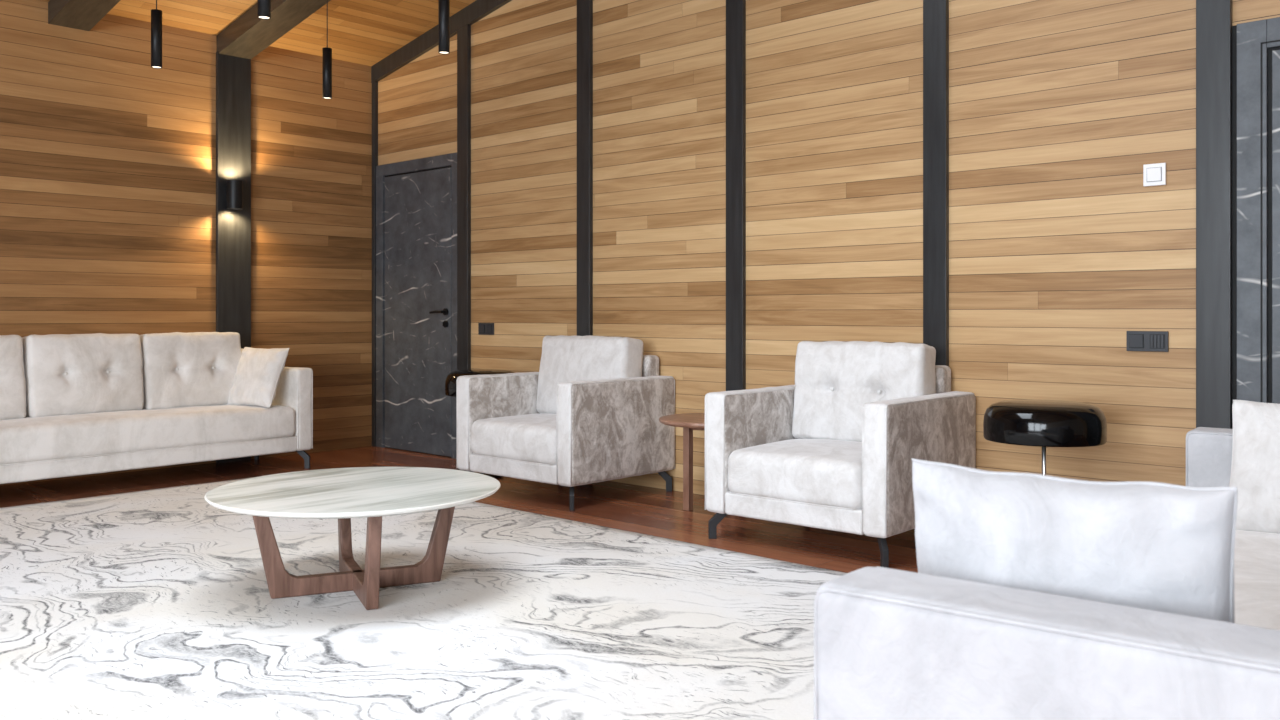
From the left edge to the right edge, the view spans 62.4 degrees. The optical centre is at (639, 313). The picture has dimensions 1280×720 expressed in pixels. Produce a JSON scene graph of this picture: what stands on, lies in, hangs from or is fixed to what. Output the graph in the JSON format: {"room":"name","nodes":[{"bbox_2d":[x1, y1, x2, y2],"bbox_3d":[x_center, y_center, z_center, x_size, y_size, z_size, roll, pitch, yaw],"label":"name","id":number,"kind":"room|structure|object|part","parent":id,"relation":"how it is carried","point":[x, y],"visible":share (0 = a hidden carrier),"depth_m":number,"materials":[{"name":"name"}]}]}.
{"room":"living room","nodes":[
{"label":"living room","id":0,"kind":"room"},
{"bbox_2d":[0,0,371,485],"bbox_3d":[-5.250,-0.435,4.604,0.150,2.870,9.400,0,0,43],"label":"wall","id":1,"kind":"structure","parent":0,"point":[108,157],"depth_m":6.87,"materials":[{"name":"brown wood"}]},
{"bbox_2d":[48,0,119,30],"bbox_3d":[-2.276,-2.122,5.321,3.250,0.763,0.233,0,0,43],"label":"ceiling beam","id":2,"kind":"structure","parent":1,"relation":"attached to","point":[76,14],"depth_m":6.27,"materials":[{"name":"black wood"}]},
{"bbox_2d":[216,51,250,462],"bbox_3d":[-2.758,-0.380,7.172,0.030,2.760,0.235,0,0,43],"label":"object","id":3,"kind":"structure","parent":1,"relation":"attached to","point":[233,74],"depth_m":7.16,"materials":[{"name":"black wood"}]},
{"bbox_2d":[226,180,242,209],"bbox_3d":[-2.725,-0.800,7.098,0.119,0.188,0.102,0,0,43],"label":"wall light","id":4,"kind":"object","parent":1,"relation":"attached to","point":[234,191],"visible":1,"depth_m":7.05,"materials":[{"name":"black metal"}]},
{"bbox_2d":[217,0,330,58],"bbox_3d":[0.614,-2.332,4.065,9.200,1.183,0.230,0,0,43],"label":"ceiling beam","id":5,"kind":"structure","parent":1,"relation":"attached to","point":[248,35],"depth_m":6.84,"materials":[{"name":"black wood"}]},
{"bbox_2d":[40,0,475,65],"bbox_3d":[-1.814,-2.457,1.434,9.500,1.232,9.700,0,0,43],"label":"ceiling","id":6,"kind":"structure","parent":0,"point":[364,32],"depth_m":7.14,"materials":[{"name":"brown wood"}]},
{"bbox_2d":[151,0,161,68],"bbox_3d":[-2.550,-1.642,5.576,0.080,0.684,0.080,0,0,43],"label":"pendant light","id":7,"kind":"object","parent":6,"relation":"hanging from","point":[156,15],"visible":1,"depth_m":5.55,"materials":[{"name":"black metal"}]},
{"bbox_2d":[258,0,270,19],"bbox_3d":[-1.650,-1.768,4.641,0.080,0.936,0.080,0,0,43],"label":"pendant light","id":8,"kind":"object","parent":6,"relation":"hanging from","point":[264,6],"visible":1,"depth_m":4.62,"materials":[{"name":"black metal"}]},
{"bbox_2d":[322,0,331,98],"bbox_3d":[-1.885,-1.637,6.371,0.080,0.674,0.080,0,0,43],"label":"pendant light","id":9,"kind":"object","parent":6,"relation":"hanging from","point":[326,52],"visible":1,"depth_m":6.35,"materials":[{"name":"black metal"}]},
{"bbox_3d":[-1.885,-1.787,6.371,0.006,0.374,0.005,0,0,-2],"label":"cord","id":10,"kind":"part","parent":9,"relation":"part of","materials":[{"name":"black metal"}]},
{"bbox_2d":[438,0,449,53],"bbox_3d":[-0.976,-1.840,5.265,0.080,1.080,0.080,0,0,43],"label":"pendant light","id":11,"kind":"object","parent":6,"relation":"hanging from","point":[443,5],"visible":1,"depth_m":5.24,"materials":[{"name":"black metal"}]},
{"bbox_2d":[0,446,917,572],"bbox_3d":[-1.814,1.060,1.434,9.500,0.120,9.700,0,0,43],"label":"floor","id":12,"kind":"structure","parent":0,"point":[651,511],"depth_m":5.58,"materials":[{"name":"brown wood"}]},
{"bbox_2d":[0,332,312,483],"bbox_3d":[-3.150,0.556,6.150,0.700,0.887,2.418,0,0,40],"label":"sofa","id":13,"kind":"object","parent":12,"relation":"on","point":[71,404],"visible":0.92,"depth_m":6.18,"materials":[{"name":"grey fabric"}]},
{"bbox_2d":[0,335,25,419],"bbox_3d":[-3.700,0.360,5.719,0.259,0.494,0.648,0,0,40],"label":"cushion","id":14,"kind":"object","parent":13,"relation":"on","point":[12,347],"depth_m":5.84,"materials":[{"name":"grey fabric"}]},
{"bbox_2d":[22,333,143,416],"bbox_3d":[-3.276,0.360,6.219,0.260,0.495,0.646,0,0,40],"label":"cushion","id":15,"kind":"object","parent":13,"relation":"on","point":[64,374],"depth_m":6.12,"materials":[{"name":"grey fabric"}]},
{"bbox_2d":[0,405,294,464],"bbox_3d":[-3.105,0.691,6.112,0.581,0.240,2.181,0,0,40],"label":"seat cushion","id":16,"kind":"object","parent":13,"relation":"on","point":[109,435],"depth_m":6.04,"materials":[{"name":"grey fabric"}]},
{"bbox_2d":[139,332,241,409],"bbox_3d":[-2.853,0.361,6.720,0.255,0.496,0.646,0,0,40],"label":"cushion","id":17,"kind":"object","parent":13,"relation":"on","point":[192,369],"depth_m":6.60,"materials":[{"name":"grey fabric"}]},
{"bbox_2d":[227,347,288,407],"bbox_3d":[-2.462,0.402,6.792,0.394,0.371,0.217,0,0,27],"label":"throw pillow","id":18,"kind":"object","parent":13,"relation":"on","point":[258,370],"visible":1,"depth_m":6.73,"materials":[{"name":"grey fabric"}]},
{"bbox_3d":[-2.412,0.615,7.026,0.683,0.533,0.128,0,0,40],"label":"arm","id":19,"kind":"part","parent":13,"relation":"part of","materials":[{"name":"grey fabric"}]},
{"bbox_3d":[-2.188,0.938,6.849,0.097,0.125,0.024,0,0,-5],"label":"leg","id":20,"kind":"part","parent":13,"relation":"part of","materials":[{"name":"grey metal"}]},
{"bbox_2d":[0,477,846,719],"bbox_3d":[-1.300,0.991,3.769,5.110,0.017,3.230,0,0,43],"label":"rug","id":21,"kind":"object","parent":12,"relation":"on","point":[153,604],"visible":0.67,"depth_m":3.35,"materials":[{"name":"white fabric"}]},
{"bbox_2d":[204,467,500,609],"bbox_3d":[-1.010,0.801,3.780,1.014,0.365,1.014,0,0,43],"label":"coffee table","id":22,"kind":"object","parent":21,"relation":"on","point":[342,494],"visible":1,"depth_m":3.68,"materials":[{"name":"stone"}]},
{"bbox_3d":[-1.010,0.812,3.780,0.728,0.343,0.042,0,0,-24],"label":"leg frame","id":23,"kind":"part","parent":22,"relation":"part of","materials":[{"name":"brown wood"}]},
{"bbox_3d":[-1.010,0.812,3.780,0.042,0.343,0.728,0,0,-24],"label":"leg frame","id":24,"kind":"part","parent":22,"relation":"part of","materials":[{"name":"brown wood"}]},
{"bbox_2d":[445,369,514,478],"bbox_3d":[-0.971,0.671,6.506,0.454,0.657,0.454,0,0,43],"label":"table lamp","id":25,"kind":"object","parent":12,"relation":"on","point":[450,382],"visible":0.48,"depth_m":6.38,"materials":[{"name":"black metal"}]},
{"bbox_3d":[-0.971,0.419,6.506,0.454,0.152,0.454,0,0,43],"label":"lamp shade","id":26,"kind":"part","parent":25,"relation":"part of","materials":[{"name":"black glass"}]},
{"bbox_2d":[456,335,674,510],"bbox_3d":[-0.420,0.562,5.966,0.951,0.876,0.845,0,0,42],"label":"armchair","id":27,"kind":"object","parent":12,"relation":"on","point":[593,407],"visible":0.99,"depth_m":5.78,"materials":[{"name":"grey fabric"}]},
{"bbox_3d":[-0.724,0.615,6.243,0.129,0.533,0.827,0,0,42],"label":"arm","id":28,"kind":"part","parent":27,"relation":"part of","materials":[{"name":"grey fabric"}]},
{"bbox_2d":[471,413,555,464],"bbox_3d":[-0.469,0.690,5.912,0.710,0.236,0.697,0,0,42],"label":"seat cushion","id":29,"kind":"object","parent":27,"relation":"on","point":[496,438],"depth_m":5.69,"materials":[{"name":"grey fabric"}]},
{"bbox_3d":[-0.349,0.938,5.421,0.024,0.125,0.097,0,0,-3],"label":"leg","id":30,"kind":"part","parent":27,"relation":"part of","materials":[{"name":"grey metal"}]},
{"bbox_2d":[536,335,642,413],"bbox_3d":[-0.298,0.365,6.103,0.704,0.482,0.258,0,0,42],"label":"cushion","id":31,"kind":"object","parent":27,"relation":"on","point":[563,358],"depth_m":6.00,"materials":[{"name":"grey fabric"}]},
{"bbox_3d":[-0.114,0.615,5.692,0.129,0.533,0.826,0,0,42],"label":"arm","id":32,"kind":"part","parent":27,"relation":"part of","materials":[{"name":"grey fabric"}]},
{"bbox_3d":[-0.181,0.547,6.231,0.714,0.627,0.132,0,0,42],"label":"backrest","id":33,"kind":"part","parent":27,"relation":"part of","materials":[{"name":"grey fabric"}]},
{"bbox_3d":[0.131,0.938,5.952,0.097,0.125,0.024,0,0,-3],"label":"leg","id":34,"kind":"part","parent":27,"relation":"part of","materials":[{"name":"grey metal"}]},
{"bbox_2d":[659,413,715,513],"bbox_3d":[0.375,0.762,5.340,0.560,0.476,0.560,0,0,43],"label":"side table","id":35,"kind":"object","parent":12,"relation":"on","point":[690,422],"visible":0.38,"depth_m":5.37,"materials":[{"name":"brown wood"}]},
{"bbox_3d":[0.245,0.775,5.393,0.039,0.449,0.039,0,0,43],"label":"leg","id":36,"kind":"part","parent":35,"relation":"part of","materials":[{"name":"brown wood"}]},
{"bbox_2d":[705,341,975,567],"bbox_3d":[0.897,0.562,4.723,0.913,0.877,0.860,0,0,41],"label":"armchair","id":37,"kind":"object","parent":12,"relation":"on","point":[834,449],"visible":0.92,"depth_m":4.61,"materials":[{"name":"grey fabric"}]},
{"bbox_3d":[0.355,0.938,4.713,0.097,0.125,0.024,0,0,-4],"label":"leg","id":38,"kind":"part","parent":37,"relation":"part of","materials":[{"name":"grey metal"}]},
{"bbox_3d":[0.601,0.615,4.983,0.126,0.533,0.842,0,0,41],"label":"arm","id":39,"kind":"part","parent":37,"relation":"part of","materials":[{"name":"grey fabric"}]},
{"bbox_2d":[728,439,861,509],"bbox_3d":[0.849,0.691,4.669,0.676,0.237,0.711,0,0,41],"label":"seat cushion","id":40,"kind":"object","parent":37,"relation":"on","point":[765,474],"depth_m":4.44,"materials":[{"name":"grey fabric"}]},
{"bbox_2d":[792,341,935,441],"bbox_3d":[1.024,0.365,4.867,0.667,0.483,0.258,0,0,41],"label":"cushion","id":41,"kind":"object","parent":37,"relation":"on","point":[834,380],"depth_m":4.79,"materials":[{"name":"grey fabric"}]},
{"bbox_3d":[0.959,0.938,4.186,0.024,0.125,0.097,0,0,-4],"label":"leg","id":42,"kind":"part","parent":37,"relation":"part of","materials":[{"name":"grey metal"}]},
{"bbox_3d":[1.193,0.615,4.467,0.129,0.533,0.841,0,0,41],"label":"arm","id":43,"kind":"part","parent":37,"relation":"part of","materials":[{"name":"grey fabric"}]},
{"bbox_3d":[1.135,0.548,4.998,0.678,0.627,0.132,0,0,41],"label":"backrest","id":44,"kind":"part","parent":37,"relation":"part of","materials":[{"name":"grey fabric"}]},
{"bbox_2d":[983,400,1106,474],"bbox_3d":[1.585,0.671,4.148,0.454,0.657,0.454,0,0,43],"label":"table lamp","id":45,"kind":"object","parent":12,"relation":"on","point":[1040,423],"visible":0.86,"depth_m":3.97,"materials":[{"name":"black metal"}]},
{"bbox_3d":[1.585,0.670,4.148,0.017,0.620,0.017,0,0,43],"label":"stem","id":46,"kind":"part","parent":45,"relation":"part of","materials":[{"name":"silver metal"}]},
{"bbox_3d":[1.585,0.419,4.148,0.454,0.152,0.454,0,0,43],"label":"lamp shade","id":47,"kind":"part","parent":45,"relation":"part of","materials":[{"name":"black ceramic"}]},
{"bbox_2d":[814,427,1279,719],"bbox_3d":[1.324,0.562,2.071,0.900,0.876,2.468,0,0,38],"label":"sofa","id":48,"kind":"object","parent":12,"relation":"on","point":[890,644],"visible":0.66,"depth_m":1.24,"materials":[{"name":"grey fabric"}]},
{"bbox_3d":[0.615,0.615,1.165,0.881,0.532,0.168,0,0,38],"label":"arm","id":49,"kind":"part","parent":48,"relation":"part of","materials":[{"name":"white fabric"}]},
{"bbox_2d":[912,459,1236,622],"bbox_3d":[0.583,0.410,1.459,0.211,0.392,0.437,0,0,-43],"label":"throw pillow","id":50,"kind":"object","parent":48,"relation":"on","point":[1156,546],"visible":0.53,"depth_m":1.37,"materials":[{"name":"white fabric"}]},
{"bbox_3d":[2.034,0.615,2.975,0.882,0.533,0.169,0,0,38],"label":"arm","id":51,"kind":"part","parent":48,"relation":"part of","materials":[{"name":"white fabric"}]},
{"bbox_2d":[1229,400,1279,533],"bbox_3d":[1.811,0.422,2.812,0.452,0.357,0.206,0,0,36],"label":"throw pillow","id":52,"kind":"object","parent":48,"relation":"on","point":[1255,466],"visible":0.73,"depth_m":2.86,"materials":[{"name":"grey fabric"}]},
{"bbox_2d":[1234,530,1279,629],"bbox_3d":[1.263,0.692,2.120,0.741,0.237,2.151,0,0,38],"label":"seat cushion","id":53,"kind":"object","parent":48,"relation":"on","point":[1256,554],"depth_m":2.29,"materials":[{"name":"grey fabric"}]},
{"bbox_2d":[378,0,1279,494],"bbox_3d":[1.424,-0.962,4.943,9.500,3.923,0.150,0,0,43],"label":"wall","id":54,"kind":"structure","parent":0,"point":[1059,248],"depth_m":5.21,"materials":[{"name":"brown wood"}]},
{"bbox_2d":[372,81,377,446],"bbox_3d":[-2.002,-0.425,7.982,0.042,2.850,0.030,0,0,43],"label":"trim","id":55,"kind":"structure","parent":54,"relation":"attached to","point":[375,83],"depth_m":7.97,"materials":[{"name":"black wood"}]},
{"bbox_2d":[376,152,456,458],"bbox_3d":[-1.638,-0.058,7.620,1.018,2.115,0.069,0,0,43],"label":"door","id":56,"kind":"structure","parent":54,"relation":"in","point":[416,200],"depth_m":7.63,"materials":[{"name":"black stone"}]},
{"bbox_3d":[-1.408,-0.015,7.397,0.151,0.050,0.053,0,0,43],"label":"handle","id":57,"kind":"part","parent":56,"relation":"part of","materials":[{"name":"black metal"}]},
{"bbox_2d":[371,0,511,82],"bbox_3d":[-0.035,-2.334,6.164,5.400,1.177,0.034,0,0,43],"label":"trim","id":58,"kind":"structure","parent":54,"relation":"attached to","point":[477,10],"depth_m":7.50,"materials":[{"name":"black wood"}]},
{"bbox_2d":[457,25,470,369],"bbox_3d":[-1.207,-0.527,7.248,0.116,3.054,0.030,0,0,43],"label":"trim","id":59,"kind":"structure","parent":54,"relation":"attached to","point":[463,34],"depth_m":7.23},
{"bbox_2d":[478,323,493,334],"bbox_3d":[-1.035,0.100,7.098,0.158,0.080,0.017,0,0,43],"label":"wall socket","id":60,"kind":"object","parent":54,"relation":"attached to","point":[483,328],"visible":1,"depth_m":7.09,"materials":[{"name":"grey plastic"}]},
{"bbox_2d":[577,0,592,335],"bbox_3d":[-0.337,-0.642,6.446,0.113,3.285,0.030,0,0,43],"label":"trim","id":61,"kind":"structure","parent":54,"relation":"attached to","point":[584,7],"depth_m":6.43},
{"bbox_2d":[726,0,745,390],"bbox_3d":[0.513,-0.755,5.662,0.114,3.510,0.030,0,0,43],"label":"trim","id":62,"kind":"structure","parent":54,"relation":"attached to","point":[735,9],"depth_m":5.65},
{"bbox_2d":[923,0,948,366],"bbox_3d":[1.365,-0.868,4.875,0.115,3.736,0.030,0,0,43],"label":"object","id":63,"kind":"structure","parent":54,"relation":"attached to","point":[935,12],"depth_m":4.86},
{"bbox_2d":[1126,331,1168,351],"bbox_3d":[2.042,0.110,4.258,0.158,0.082,0.017,0,0,43],"label":"wall socket","id":64,"kind":"object","parent":54,"relation":"attached to","point":[1150,341],"visible":1,"depth_m":4.25,"materials":[{"name":"grey plastic"}]},
{"bbox_2d":[1143,163,1165,186],"bbox_3d":[2.063,-0.559,4.239,0.084,0.088,0.017,0,0,43],"label":"light switch","id":65,"kind":"object","parent":54,"relation":"attached to","point":[1153,174],"visible":1,"depth_m":4.24,"materials":[{"name":"white plastic"}]},
{"bbox_2d":[1196,0,1231,428],"bbox_3d":[2.219,-0.910,4.087,0.121,3.820,0.030,0,0,43],"label":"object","id":66,"kind":"structure","parent":54,"relation":"attached to","point":[1213,17],"depth_m":4.07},
{"bbox_2d":[1232,17,1279,428],"bbox_3d":[2.645,-0.052,3.667,1.074,2.105,0.069,0,0,43],"label":"door","id":67,"kind":"structure","parent":54,"relation":"in","point":[1255,44],"depth_m":3.98,"materials":[{"name":"black stone"}]}
]}

